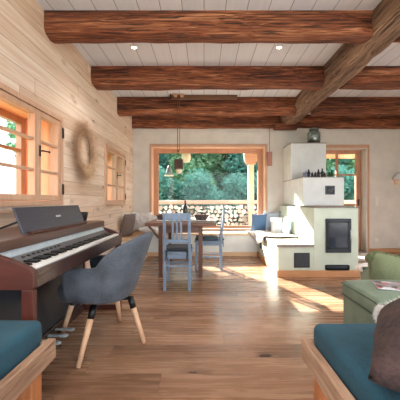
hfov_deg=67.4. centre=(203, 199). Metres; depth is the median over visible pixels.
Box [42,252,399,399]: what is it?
floor
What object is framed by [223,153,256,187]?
tree
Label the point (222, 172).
tree
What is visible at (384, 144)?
wall
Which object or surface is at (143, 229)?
cushion
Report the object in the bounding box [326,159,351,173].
tree
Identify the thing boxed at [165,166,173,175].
pet feeder
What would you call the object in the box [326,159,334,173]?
tree
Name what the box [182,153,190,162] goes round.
paper lantern
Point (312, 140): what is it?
glass jar
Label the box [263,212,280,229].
cushion
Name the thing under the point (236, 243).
bench
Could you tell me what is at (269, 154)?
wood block
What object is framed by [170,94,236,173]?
pendant lamp
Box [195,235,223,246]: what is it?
seat cushion
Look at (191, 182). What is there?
bush
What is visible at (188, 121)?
beam
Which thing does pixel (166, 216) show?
dining chair
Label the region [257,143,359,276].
stove
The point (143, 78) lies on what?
beam
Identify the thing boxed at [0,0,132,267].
wall
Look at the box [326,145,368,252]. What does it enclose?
door
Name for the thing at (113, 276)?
tub chair
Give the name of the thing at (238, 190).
bush
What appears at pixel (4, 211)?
trim
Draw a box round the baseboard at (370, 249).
[369,248,399,251]
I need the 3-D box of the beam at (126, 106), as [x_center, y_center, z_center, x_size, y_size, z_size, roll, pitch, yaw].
[0.049,-1.618,5.233,3.077,0.298,0.210,0,0,0]
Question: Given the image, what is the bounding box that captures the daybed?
[0,320,55,399]
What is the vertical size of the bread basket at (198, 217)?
0.082 m
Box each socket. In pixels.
[87,305,96,319]
[128,296,135,308]
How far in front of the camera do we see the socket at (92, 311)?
2.10 m
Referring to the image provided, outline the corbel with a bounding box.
[273,123,297,129]
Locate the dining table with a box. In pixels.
[145,217,215,277]
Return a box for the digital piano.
[0,205,121,344]
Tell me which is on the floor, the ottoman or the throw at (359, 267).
the ottoman
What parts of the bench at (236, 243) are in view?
bench seat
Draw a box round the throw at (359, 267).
[355,263,367,271]
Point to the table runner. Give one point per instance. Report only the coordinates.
(192, 219)
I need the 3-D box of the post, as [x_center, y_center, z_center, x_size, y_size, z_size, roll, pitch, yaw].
[1.280,-0.145,8.200,0.396,2.650,0.160,0,0,0]
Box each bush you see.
[159,165,176,214]
[159,178,200,216]
[183,167,217,214]
[205,173,254,224]
[243,173,256,220]
[326,164,354,206]
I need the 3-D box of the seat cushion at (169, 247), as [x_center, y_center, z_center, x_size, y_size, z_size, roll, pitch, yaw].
[-0.327,0.665,3.822,0.340,0.151,0.456,0,0,0]
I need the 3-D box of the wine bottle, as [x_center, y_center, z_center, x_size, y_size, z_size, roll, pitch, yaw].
[-0.305,0.161,4.900,0.078,0.306,0.078,0,0,0]
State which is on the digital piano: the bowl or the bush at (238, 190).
the bowl
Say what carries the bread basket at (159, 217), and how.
on the table runner
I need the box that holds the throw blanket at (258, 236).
[246,231,296,245]
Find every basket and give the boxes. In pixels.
[156,215,162,219]
[194,215,208,219]
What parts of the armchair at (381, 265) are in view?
armrest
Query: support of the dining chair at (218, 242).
on the floor
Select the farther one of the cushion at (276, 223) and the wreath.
the cushion at (276, 223)
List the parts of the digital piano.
leg, panel, sliding key lid, control panel, pedal rail, foot rail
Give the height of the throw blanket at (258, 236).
0.222 m
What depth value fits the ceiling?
3.59 m
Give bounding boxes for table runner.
[156,218,209,220]
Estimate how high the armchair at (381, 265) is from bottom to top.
0.655 m
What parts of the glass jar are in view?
lid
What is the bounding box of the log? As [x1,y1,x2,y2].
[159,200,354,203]
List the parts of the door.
head casing, casing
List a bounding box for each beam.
[44,10,372,43]
[91,66,323,90]
[117,97,296,115]
[132,115,280,128]
[280,0,399,123]
[297,114,399,128]
[310,97,399,115]
[339,66,399,89]
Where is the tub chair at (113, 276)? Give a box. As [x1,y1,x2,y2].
[57,231,152,367]
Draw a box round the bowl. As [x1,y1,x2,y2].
[81,212,87,220]
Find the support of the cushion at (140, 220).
on the bench at (236, 243)
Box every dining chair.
[162,213,192,290]
[194,209,224,269]
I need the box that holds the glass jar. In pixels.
[308,127,319,142]
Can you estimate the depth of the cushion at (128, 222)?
5.31 m
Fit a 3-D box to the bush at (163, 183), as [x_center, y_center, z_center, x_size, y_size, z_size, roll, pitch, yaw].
[-2.289,0.161,12.262,2.378,3.296,2.109,0,0,-19]
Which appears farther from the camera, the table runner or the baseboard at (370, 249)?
the baseboard at (370, 249)
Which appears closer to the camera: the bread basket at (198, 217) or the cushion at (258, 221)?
the bread basket at (198, 217)
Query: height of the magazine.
0.008 m
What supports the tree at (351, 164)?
on the ground
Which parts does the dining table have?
leg, leg, leg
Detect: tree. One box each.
[4,121,15,157]
[159,153,179,183]
[166,153,225,212]
[202,153,238,192]
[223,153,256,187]
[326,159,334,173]
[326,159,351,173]
[340,159,354,176]
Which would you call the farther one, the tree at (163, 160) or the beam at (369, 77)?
the tree at (163, 160)
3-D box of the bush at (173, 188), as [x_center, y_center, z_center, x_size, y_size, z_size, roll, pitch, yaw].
[-1.027,0.391,12.779,1.766,2.673,2.029,0,0,27]
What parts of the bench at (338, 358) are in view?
leg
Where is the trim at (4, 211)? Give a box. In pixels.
[0,210,12,213]
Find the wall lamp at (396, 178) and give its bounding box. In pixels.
[392,173,399,184]
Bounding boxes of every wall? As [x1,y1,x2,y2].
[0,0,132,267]
[133,128,399,247]
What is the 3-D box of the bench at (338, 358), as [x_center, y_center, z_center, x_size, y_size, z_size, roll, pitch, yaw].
[0.850,0.840,0.444,0.770,0.520,1.988,0,0,0]
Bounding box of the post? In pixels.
[243,153,256,224]
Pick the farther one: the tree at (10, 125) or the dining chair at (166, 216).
the tree at (10, 125)
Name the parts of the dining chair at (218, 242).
leg, leg, leg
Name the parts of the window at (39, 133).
frame, handle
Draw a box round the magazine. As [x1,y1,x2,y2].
[371,280,399,290]
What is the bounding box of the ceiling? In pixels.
[36,0,399,113]
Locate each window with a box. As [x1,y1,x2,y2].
[0,82,63,206]
[104,143,125,206]
[150,144,267,229]
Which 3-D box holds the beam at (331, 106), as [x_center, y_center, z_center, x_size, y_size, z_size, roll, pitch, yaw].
[3.119,-1.618,5.233,2.462,0.297,0.209,0,0,0]
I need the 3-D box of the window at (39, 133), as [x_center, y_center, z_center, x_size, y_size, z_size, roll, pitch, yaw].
[-1.669,-0.395,2.570,0.483,1.010,1.160,0,0,0]
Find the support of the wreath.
attached to the wall at (56, 77)
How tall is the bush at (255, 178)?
2.961 m
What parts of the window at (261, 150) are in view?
head casing, sill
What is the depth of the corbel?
6.03 m
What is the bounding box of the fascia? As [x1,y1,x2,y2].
[326,154,354,158]
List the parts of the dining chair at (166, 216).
leg, leg, rail, rail, seat, leg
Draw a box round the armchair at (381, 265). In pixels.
[361,251,399,279]
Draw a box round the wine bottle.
[183,201,187,212]
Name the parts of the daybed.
mattress, leg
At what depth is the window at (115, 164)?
5.25 m
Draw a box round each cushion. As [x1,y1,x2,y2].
[120,213,135,236]
[131,212,151,230]
[139,227,157,233]
[145,215,157,227]
[165,244,191,261]
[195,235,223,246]
[251,214,266,230]
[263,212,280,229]
[271,218,281,231]
[282,217,291,233]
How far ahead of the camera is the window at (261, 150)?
6.45 m
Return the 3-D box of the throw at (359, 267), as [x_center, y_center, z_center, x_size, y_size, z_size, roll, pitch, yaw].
[1.655,0.681,3.016,0.212,0.090,0.148,0,0,0]
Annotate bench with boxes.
[122,231,257,258]
[301,324,399,399]
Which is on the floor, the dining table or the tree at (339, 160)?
the dining table
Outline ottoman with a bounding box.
[341,280,399,323]
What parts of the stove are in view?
fire door, door glass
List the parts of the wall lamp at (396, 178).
lamp shade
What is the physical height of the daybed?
0.535 m
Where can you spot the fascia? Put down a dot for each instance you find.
(328, 156)
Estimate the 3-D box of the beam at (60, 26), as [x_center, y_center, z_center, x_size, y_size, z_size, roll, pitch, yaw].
[0.049,-1.654,2.910,3.077,0.226,0.243,0,0,0]
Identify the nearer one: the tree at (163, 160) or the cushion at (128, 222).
the cushion at (128, 222)
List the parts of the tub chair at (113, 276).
leg, seat, leg, leg, leg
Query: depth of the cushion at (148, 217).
5.96 m
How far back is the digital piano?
1.95 m
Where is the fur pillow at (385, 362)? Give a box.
[368,296,399,392]
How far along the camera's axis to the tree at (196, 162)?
16.57 m
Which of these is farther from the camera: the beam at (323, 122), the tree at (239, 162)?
the tree at (239, 162)
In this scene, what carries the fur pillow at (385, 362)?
on the bench at (338, 358)
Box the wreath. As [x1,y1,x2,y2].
[71,115,105,188]
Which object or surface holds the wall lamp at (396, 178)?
attached to the wall at (384, 144)
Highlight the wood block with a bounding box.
[267,127,271,165]
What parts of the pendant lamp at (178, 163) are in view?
cord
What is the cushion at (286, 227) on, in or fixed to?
on the throw blanket at (258, 236)
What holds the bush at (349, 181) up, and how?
on the ground

